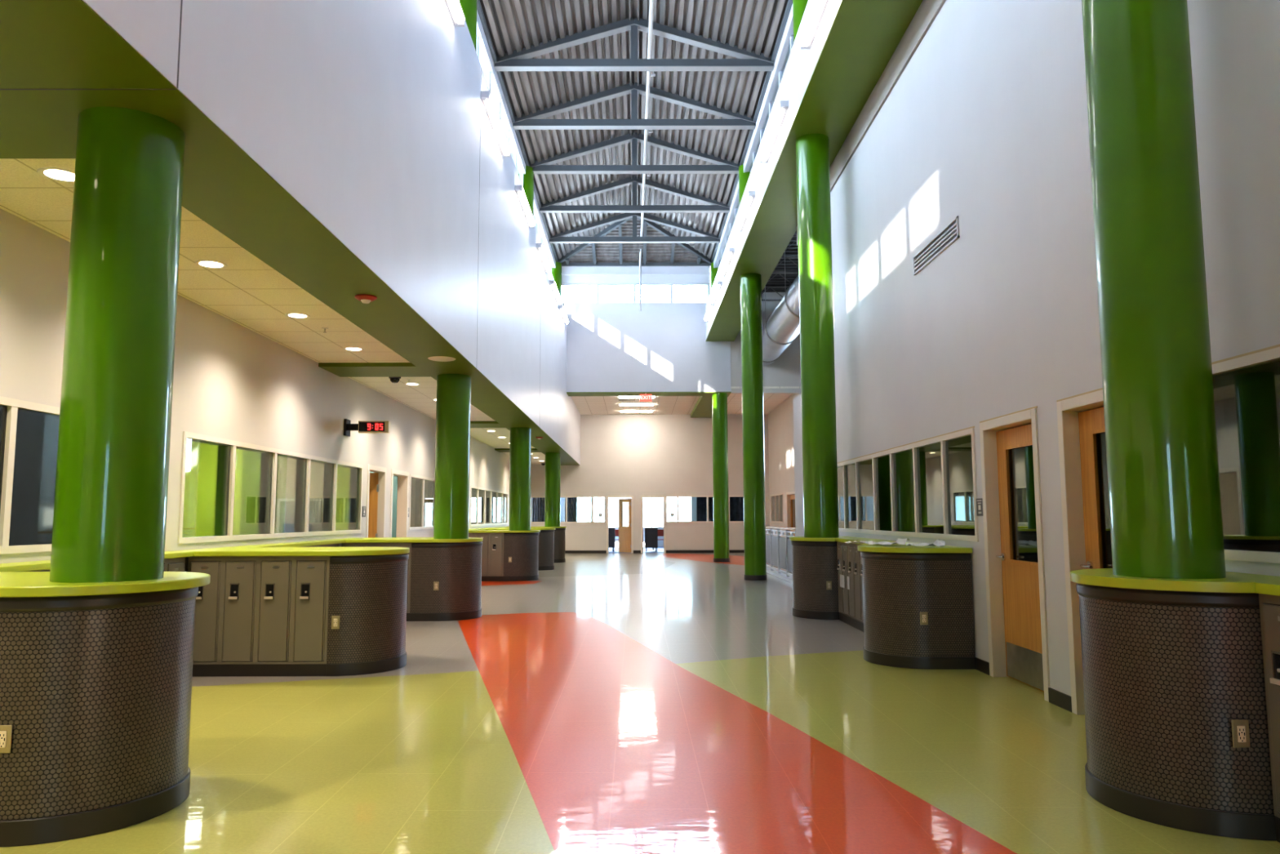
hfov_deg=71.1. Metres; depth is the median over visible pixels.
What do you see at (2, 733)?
receptacle
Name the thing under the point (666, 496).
window
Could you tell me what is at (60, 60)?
ceiling
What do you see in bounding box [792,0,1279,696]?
wall
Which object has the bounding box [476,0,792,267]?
deck
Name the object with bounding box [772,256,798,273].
joist
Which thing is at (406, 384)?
recessed light
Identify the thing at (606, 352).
wall
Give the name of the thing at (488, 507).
window
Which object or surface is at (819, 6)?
strip light
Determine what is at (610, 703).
floor
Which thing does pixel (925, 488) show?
window
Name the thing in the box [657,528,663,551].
chair
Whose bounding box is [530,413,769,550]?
wall
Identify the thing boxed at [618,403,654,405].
ceiling light
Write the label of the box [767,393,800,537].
wall
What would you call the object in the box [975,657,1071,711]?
baseboard
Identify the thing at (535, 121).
roof truss
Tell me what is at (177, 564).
locker
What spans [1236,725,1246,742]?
receptacle
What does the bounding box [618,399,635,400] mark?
ceiling vent
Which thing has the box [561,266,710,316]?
window
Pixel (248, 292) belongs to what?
ceiling
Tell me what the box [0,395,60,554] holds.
window
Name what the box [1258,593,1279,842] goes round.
locker
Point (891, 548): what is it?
countertop
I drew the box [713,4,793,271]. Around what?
window
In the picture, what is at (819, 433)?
column
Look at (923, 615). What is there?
receptacle
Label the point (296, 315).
recessed light
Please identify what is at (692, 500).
classroom
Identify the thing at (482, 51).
window
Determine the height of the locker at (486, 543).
1.033 m
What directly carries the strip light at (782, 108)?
attached to the wall at (801, 64)
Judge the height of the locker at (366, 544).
1.033 m
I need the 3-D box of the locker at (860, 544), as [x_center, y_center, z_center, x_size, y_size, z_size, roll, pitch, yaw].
[2.732,1.906,10.550,0.221,1.033,0.310,0,-6,0]
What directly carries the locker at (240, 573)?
on the floor
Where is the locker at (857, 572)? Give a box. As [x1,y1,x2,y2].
[853,543,862,631]
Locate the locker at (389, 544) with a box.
[387,542,411,621]
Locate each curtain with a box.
[532,497,545,521]
[564,497,577,521]
[696,497,706,520]
[708,497,743,520]
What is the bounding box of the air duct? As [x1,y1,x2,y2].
[762,250,799,365]
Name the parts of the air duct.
hanger rod, hanger rod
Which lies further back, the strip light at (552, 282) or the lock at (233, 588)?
the strip light at (552, 282)
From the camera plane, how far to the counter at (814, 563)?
12.04 m
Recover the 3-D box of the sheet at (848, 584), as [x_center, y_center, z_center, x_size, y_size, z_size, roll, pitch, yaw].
[2.631,1.969,11.314,0.003,0.160,0.100,0,-6,0]
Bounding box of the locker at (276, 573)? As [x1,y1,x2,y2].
[254,555,294,676]
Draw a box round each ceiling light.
[617,395,655,398]
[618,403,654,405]
[619,410,653,412]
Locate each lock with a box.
[196,586,202,598]
[230,584,238,596]
[266,584,273,598]
[301,584,309,595]
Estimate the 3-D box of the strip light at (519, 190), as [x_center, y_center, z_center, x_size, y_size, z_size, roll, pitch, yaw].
[-2.133,-4.097,16.731,0.135,0.120,2.040,0,-6,0]
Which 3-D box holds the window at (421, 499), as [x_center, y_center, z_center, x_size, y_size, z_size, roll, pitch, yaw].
[-4.298,1.535,18.010,0.172,1.020,3.310,0,-6,0]
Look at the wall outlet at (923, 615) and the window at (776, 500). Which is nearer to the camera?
the wall outlet at (923, 615)
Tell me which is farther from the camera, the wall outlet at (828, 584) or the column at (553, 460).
the column at (553, 460)
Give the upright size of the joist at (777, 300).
0.450 m
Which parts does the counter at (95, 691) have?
trim, trim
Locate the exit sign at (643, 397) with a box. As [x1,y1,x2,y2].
[640,393,651,401]
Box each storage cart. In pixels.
[608,527,615,551]
[644,527,657,551]
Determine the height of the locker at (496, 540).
1.033 m
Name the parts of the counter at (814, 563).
trim, trim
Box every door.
[365,464,386,537]
[390,469,408,537]
[606,495,633,553]
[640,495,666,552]
[786,491,795,537]
[979,405,1049,702]
[1056,387,1112,714]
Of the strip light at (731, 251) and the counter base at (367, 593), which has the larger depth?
the strip light at (731, 251)
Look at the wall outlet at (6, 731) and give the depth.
3.79 m
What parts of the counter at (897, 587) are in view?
trim, trim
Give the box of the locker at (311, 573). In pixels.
[290,555,329,675]
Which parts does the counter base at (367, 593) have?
trim, trim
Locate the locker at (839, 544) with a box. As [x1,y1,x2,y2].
[836,541,844,622]
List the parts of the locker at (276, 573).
door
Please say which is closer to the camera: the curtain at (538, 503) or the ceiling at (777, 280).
the ceiling at (777, 280)
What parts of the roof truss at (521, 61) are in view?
king post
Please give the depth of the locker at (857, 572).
10.83 m
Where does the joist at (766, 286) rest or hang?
attached to the ceiling at (777, 280)
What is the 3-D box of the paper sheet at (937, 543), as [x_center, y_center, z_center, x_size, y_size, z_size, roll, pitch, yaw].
[2.677,1.085,8.398,0.340,0.062,0.220,-2,-6,21]
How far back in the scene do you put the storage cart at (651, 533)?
35.09 m
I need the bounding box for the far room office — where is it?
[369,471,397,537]
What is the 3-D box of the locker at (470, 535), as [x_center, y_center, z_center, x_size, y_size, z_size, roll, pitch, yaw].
[-3.713,2.810,19.382,0.310,1.033,0.221,0,-6,0]
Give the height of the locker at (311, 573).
1.033 m
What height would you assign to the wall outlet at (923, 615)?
0.116 m
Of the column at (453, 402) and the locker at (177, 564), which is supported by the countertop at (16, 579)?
the column at (453, 402)
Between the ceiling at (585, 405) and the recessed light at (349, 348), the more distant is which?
the ceiling at (585, 405)
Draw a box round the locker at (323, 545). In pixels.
[322,543,330,546]
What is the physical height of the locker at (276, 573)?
1.033 m
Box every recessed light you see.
[36,167,75,182]
[194,259,227,268]
[284,312,310,318]
[342,346,364,351]
[404,382,420,385]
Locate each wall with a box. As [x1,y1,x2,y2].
[0,208,509,571]
[82,0,580,465]
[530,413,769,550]
[566,292,800,393]
[705,0,841,338]
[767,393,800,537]
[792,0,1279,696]
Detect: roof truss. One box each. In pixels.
[493,17,773,71]
[512,82,755,129]
[528,132,740,173]
[539,176,729,213]
[549,213,719,243]
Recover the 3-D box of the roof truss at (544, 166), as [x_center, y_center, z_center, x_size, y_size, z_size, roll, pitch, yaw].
[-0.127,-6.277,20.527,4.937,0.922,0.170,0,-6,0]
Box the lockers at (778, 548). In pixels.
[765,525,795,582]
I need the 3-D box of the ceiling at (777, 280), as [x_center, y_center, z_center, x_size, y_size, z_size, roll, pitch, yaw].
[5.438,-5.078,19.356,4.990,0.070,17.450,0,-6,0]
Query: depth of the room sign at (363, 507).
13.59 m
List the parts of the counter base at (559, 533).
trim, trim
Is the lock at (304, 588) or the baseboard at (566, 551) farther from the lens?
the baseboard at (566, 551)
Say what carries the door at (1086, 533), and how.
in the wall at (985, 125)
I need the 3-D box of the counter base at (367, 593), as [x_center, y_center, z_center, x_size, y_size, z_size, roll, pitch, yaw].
[-2.455,1.700,8.340,0.552,1.034,1.044,0,-6,0]
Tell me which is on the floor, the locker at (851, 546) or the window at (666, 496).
the locker at (851, 546)
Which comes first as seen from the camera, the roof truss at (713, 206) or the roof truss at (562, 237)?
the roof truss at (713, 206)
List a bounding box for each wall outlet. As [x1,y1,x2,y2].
[0,724,12,752]
[331,615,339,629]
[433,581,439,590]
[826,581,831,590]
[920,611,928,624]
[1231,719,1249,747]
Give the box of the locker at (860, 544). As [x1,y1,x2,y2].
[860,544,864,631]
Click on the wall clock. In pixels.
(363, 426)
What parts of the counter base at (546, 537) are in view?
trim, trim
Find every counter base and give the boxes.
[325,553,408,675]
[409,541,482,621]
[503,532,538,581]
[537,529,554,570]
[554,528,565,562]
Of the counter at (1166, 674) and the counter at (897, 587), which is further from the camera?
the counter at (897, 587)
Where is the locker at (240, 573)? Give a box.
[218,555,258,676]
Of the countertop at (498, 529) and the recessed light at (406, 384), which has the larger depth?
the countertop at (498, 529)
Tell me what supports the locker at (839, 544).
on the floor
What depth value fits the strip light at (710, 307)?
25.48 m
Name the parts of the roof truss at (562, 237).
king post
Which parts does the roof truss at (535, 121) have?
king post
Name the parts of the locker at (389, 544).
door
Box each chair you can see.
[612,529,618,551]
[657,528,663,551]
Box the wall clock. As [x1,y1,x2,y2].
[343,418,390,436]
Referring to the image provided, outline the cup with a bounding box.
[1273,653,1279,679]
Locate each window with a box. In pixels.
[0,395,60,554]
[177,431,363,543]
[408,474,435,529]
[470,485,507,526]
[475,9,555,274]
[530,495,606,523]
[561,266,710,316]
[665,495,743,522]
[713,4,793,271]
[770,493,783,523]
[836,426,978,541]
[1211,344,1279,563]
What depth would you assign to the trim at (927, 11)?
10.74 m
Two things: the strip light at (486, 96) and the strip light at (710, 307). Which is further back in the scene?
the strip light at (710, 307)
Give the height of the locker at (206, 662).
1.033 m
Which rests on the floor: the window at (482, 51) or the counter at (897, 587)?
the counter at (897, 587)
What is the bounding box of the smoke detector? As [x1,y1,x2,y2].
[355,293,377,303]
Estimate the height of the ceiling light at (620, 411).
0.045 m
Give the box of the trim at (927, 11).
[796,0,946,245]
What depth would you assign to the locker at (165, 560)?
7.42 m
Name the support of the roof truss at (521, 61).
attached to the deck
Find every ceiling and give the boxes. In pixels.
[0,0,579,465]
[0,158,545,463]
[566,391,731,417]
[570,386,800,414]
[705,0,923,341]
[761,231,798,292]
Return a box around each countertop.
[0,537,483,597]
[468,526,566,533]
[789,536,972,552]
[1070,568,1279,595]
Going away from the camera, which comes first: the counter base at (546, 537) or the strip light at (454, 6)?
the strip light at (454, 6)
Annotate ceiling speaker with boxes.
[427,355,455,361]
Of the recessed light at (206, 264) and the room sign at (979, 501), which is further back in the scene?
the room sign at (979, 501)
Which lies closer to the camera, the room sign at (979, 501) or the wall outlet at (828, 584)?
the room sign at (979, 501)
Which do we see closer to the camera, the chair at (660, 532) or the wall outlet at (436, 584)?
the wall outlet at (436, 584)
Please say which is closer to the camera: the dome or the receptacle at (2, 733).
the receptacle at (2, 733)
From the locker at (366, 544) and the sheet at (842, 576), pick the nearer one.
the sheet at (842, 576)
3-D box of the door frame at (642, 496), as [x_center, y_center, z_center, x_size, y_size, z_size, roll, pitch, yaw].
[0.498,3.739,34.441,0.950,2.160,0.907,0,-6,0]
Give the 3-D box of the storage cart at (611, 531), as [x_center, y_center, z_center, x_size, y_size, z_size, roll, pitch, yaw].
[-1.162,4.468,35.627,0.380,0.945,0.540,0,-6,0]
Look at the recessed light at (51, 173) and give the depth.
5.25 m
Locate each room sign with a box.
[361,506,365,516]
[976,497,982,515]
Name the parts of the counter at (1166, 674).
trim, trim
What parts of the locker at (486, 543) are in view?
door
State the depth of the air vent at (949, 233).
9.04 m
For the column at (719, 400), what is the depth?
27.31 m
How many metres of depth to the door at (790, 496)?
29.85 m
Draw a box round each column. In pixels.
[49,106,185,582]
[433,0,476,538]
[508,165,533,530]
[544,262,561,526]
[710,262,729,561]
[738,164,767,580]
[792,0,839,537]
[1081,0,1226,578]
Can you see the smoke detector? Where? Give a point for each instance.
(364, 298)
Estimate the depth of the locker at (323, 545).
11.32 m
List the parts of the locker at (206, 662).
door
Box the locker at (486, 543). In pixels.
[475,533,489,581]
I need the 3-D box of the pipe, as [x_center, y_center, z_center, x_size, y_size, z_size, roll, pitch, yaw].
[0.297,-6.336,11.860,0.236,2.270,32.335,0,-6,-1]
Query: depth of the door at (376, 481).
14.67 m
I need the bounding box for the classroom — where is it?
[531,497,697,552]
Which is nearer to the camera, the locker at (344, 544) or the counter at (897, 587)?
the counter at (897, 587)
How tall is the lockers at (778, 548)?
1.120 m
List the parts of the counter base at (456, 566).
trim, trim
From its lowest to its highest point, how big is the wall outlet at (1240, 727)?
0.116 m
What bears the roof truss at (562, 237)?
attached to the deck
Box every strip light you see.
[445,0,465,26]
[480,90,510,156]
[515,185,534,227]
[536,243,551,273]
[549,280,561,303]
[558,305,568,324]
[704,302,714,321]
[710,280,722,303]
[720,247,734,276]
[736,191,755,231]
[760,100,788,163]
[800,0,827,48]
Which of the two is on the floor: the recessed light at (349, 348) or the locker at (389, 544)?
the locker at (389, 544)
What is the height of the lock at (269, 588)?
0.122 m
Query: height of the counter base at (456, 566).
1.034 m
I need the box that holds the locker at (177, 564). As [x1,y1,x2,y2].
[165,557,185,571]
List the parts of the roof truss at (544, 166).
king post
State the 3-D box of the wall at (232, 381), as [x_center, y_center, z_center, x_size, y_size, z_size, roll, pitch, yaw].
[-4.286,1.137,14.537,0.160,3.400,39.200,0,-6,0]
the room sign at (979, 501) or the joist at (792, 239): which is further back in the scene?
the joist at (792, 239)
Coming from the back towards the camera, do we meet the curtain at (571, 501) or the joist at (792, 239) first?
the curtain at (571, 501)
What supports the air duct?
hanging from the ceiling at (777, 280)
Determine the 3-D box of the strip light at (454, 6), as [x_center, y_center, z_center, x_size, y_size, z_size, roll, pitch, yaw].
[-2.096,-4.824,9.467,0.135,0.120,2.040,0,-6,0]
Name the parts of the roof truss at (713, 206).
king post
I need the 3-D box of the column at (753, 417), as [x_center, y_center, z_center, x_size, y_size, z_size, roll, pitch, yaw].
[2.499,-1.297,19.942,0.494,9.280,0.494,0,-6,0]
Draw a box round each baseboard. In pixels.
[564,550,744,553]
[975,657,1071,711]
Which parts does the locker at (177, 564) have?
door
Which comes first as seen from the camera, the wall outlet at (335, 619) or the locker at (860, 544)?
the wall outlet at (335, 619)
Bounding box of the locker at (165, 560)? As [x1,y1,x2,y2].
[164,559,166,571]
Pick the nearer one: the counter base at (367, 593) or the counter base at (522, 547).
the counter base at (367, 593)
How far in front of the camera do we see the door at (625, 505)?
34.30 m
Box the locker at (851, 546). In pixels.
[848,542,856,628]
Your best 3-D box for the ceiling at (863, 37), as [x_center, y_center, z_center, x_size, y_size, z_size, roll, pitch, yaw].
[2.550,-4.260,11.621,0.874,0.018,32.250,0,-6,0]
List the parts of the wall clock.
wall plate, arm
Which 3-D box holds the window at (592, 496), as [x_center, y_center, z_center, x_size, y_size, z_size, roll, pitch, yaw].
[-2.727,3.143,34.117,2.900,1.020,0.172,0,-6,0]
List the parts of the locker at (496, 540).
door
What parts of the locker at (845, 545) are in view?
door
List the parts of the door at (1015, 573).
handle, pane, kick plate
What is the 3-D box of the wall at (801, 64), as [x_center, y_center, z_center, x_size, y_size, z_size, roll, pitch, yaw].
[2.550,-4.798,11.675,0.870,1.060,32.250,0,-6,0]
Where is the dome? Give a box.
[388,376,400,382]
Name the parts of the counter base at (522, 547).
trim, trim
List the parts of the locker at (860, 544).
door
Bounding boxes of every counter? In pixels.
[0,586,198,846]
[791,540,839,619]
[860,551,975,669]
[1075,582,1276,840]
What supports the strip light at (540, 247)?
attached to the wall at (371, 115)
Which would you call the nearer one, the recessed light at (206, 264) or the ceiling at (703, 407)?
the recessed light at (206, 264)
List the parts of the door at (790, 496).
pane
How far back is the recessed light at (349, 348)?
10.71 m
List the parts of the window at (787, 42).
pane, pane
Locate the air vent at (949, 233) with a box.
[913,216,959,275]
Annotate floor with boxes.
[0,552,1279,853]
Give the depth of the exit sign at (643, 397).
27.53 m
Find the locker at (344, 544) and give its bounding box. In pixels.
[341,542,364,546]
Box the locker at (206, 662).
[187,555,224,676]
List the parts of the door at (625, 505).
pane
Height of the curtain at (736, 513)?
3.000 m
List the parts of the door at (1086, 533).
handle, pane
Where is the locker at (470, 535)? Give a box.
[468,533,475,537]
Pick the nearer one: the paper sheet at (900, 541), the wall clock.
the paper sheet at (900, 541)
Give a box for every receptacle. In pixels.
[0,730,6,747]
[333,618,337,626]
[922,614,925,622]
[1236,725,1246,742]
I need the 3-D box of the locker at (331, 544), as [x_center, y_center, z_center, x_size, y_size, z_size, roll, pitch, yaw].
[-4.042,2.029,11.570,0.221,1.033,0.310,0,-6,0]
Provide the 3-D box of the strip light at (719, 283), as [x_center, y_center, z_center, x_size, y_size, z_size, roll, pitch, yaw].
[1.987,-3.514,23.478,0.135,0.120,2.040,0,-6,0]
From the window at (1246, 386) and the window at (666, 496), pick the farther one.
the window at (666, 496)
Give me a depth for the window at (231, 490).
9.90 m
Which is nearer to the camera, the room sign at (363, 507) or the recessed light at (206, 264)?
the recessed light at (206, 264)
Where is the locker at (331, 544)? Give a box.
[330,543,338,546]
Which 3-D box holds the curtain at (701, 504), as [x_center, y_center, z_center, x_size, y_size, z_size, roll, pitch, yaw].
[2.418,3.273,35.067,0.400,3.000,0.072,0,-6,0]
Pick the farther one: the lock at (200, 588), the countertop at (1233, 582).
the lock at (200, 588)
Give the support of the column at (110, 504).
on the countertop at (16, 579)
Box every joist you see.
[761,288,782,301]
[764,273,798,288]
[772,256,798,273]
[782,238,798,256]
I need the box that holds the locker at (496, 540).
[488,532,504,581]
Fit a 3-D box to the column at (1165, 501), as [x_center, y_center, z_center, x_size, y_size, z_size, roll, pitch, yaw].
[2.540,-2.104,4.606,0.470,5.670,0.470,0,-6,0]
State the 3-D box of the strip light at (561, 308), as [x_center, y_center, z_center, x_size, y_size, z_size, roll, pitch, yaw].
[-2.179,-3.205,25.636,0.135,0.120,2.040,0,-6,0]
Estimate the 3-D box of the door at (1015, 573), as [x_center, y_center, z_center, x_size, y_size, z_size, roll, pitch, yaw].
[3.101,0.990,7.269,0.184,2.199,1.134,0,-6,0]
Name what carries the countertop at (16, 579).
on the counter at (95, 691)
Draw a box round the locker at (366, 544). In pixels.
[364,542,387,546]
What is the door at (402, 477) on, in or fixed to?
in the wall at (232, 381)
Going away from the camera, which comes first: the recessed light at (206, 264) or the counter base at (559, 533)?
the recessed light at (206, 264)
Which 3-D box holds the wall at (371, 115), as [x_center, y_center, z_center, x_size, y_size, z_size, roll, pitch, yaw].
[-2.563,-2.576,14.918,0.754,4.185,39.200,0,-6,0]
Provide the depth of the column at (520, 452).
19.61 m
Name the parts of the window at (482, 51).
pane, pane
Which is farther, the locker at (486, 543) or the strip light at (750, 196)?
the locker at (486, 543)
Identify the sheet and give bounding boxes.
[840,573,844,587]
[845,537,910,544]
[847,576,849,589]
[906,539,945,546]
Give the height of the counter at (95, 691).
1.034 m
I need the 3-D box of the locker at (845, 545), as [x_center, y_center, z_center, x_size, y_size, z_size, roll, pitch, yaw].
[2.727,1.999,11.475,0.221,1.033,0.310,0,-6,0]
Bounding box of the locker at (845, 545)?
[842,542,850,625]
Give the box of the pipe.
[639,0,655,311]
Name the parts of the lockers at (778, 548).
rail, panel, post, rail, panel, post, rail, panel, post, panel, rail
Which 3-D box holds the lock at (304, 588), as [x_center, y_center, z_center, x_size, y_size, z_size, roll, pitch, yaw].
[-2.929,1.438,7.842,0.066,0.122,0.001,0,-6,0]
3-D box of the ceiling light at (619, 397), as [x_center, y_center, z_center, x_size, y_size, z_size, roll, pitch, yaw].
[-0.111,-0.977,29.243,1.240,0.045,0.300,0,-6,0]
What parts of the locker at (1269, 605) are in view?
door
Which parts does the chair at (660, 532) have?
backrest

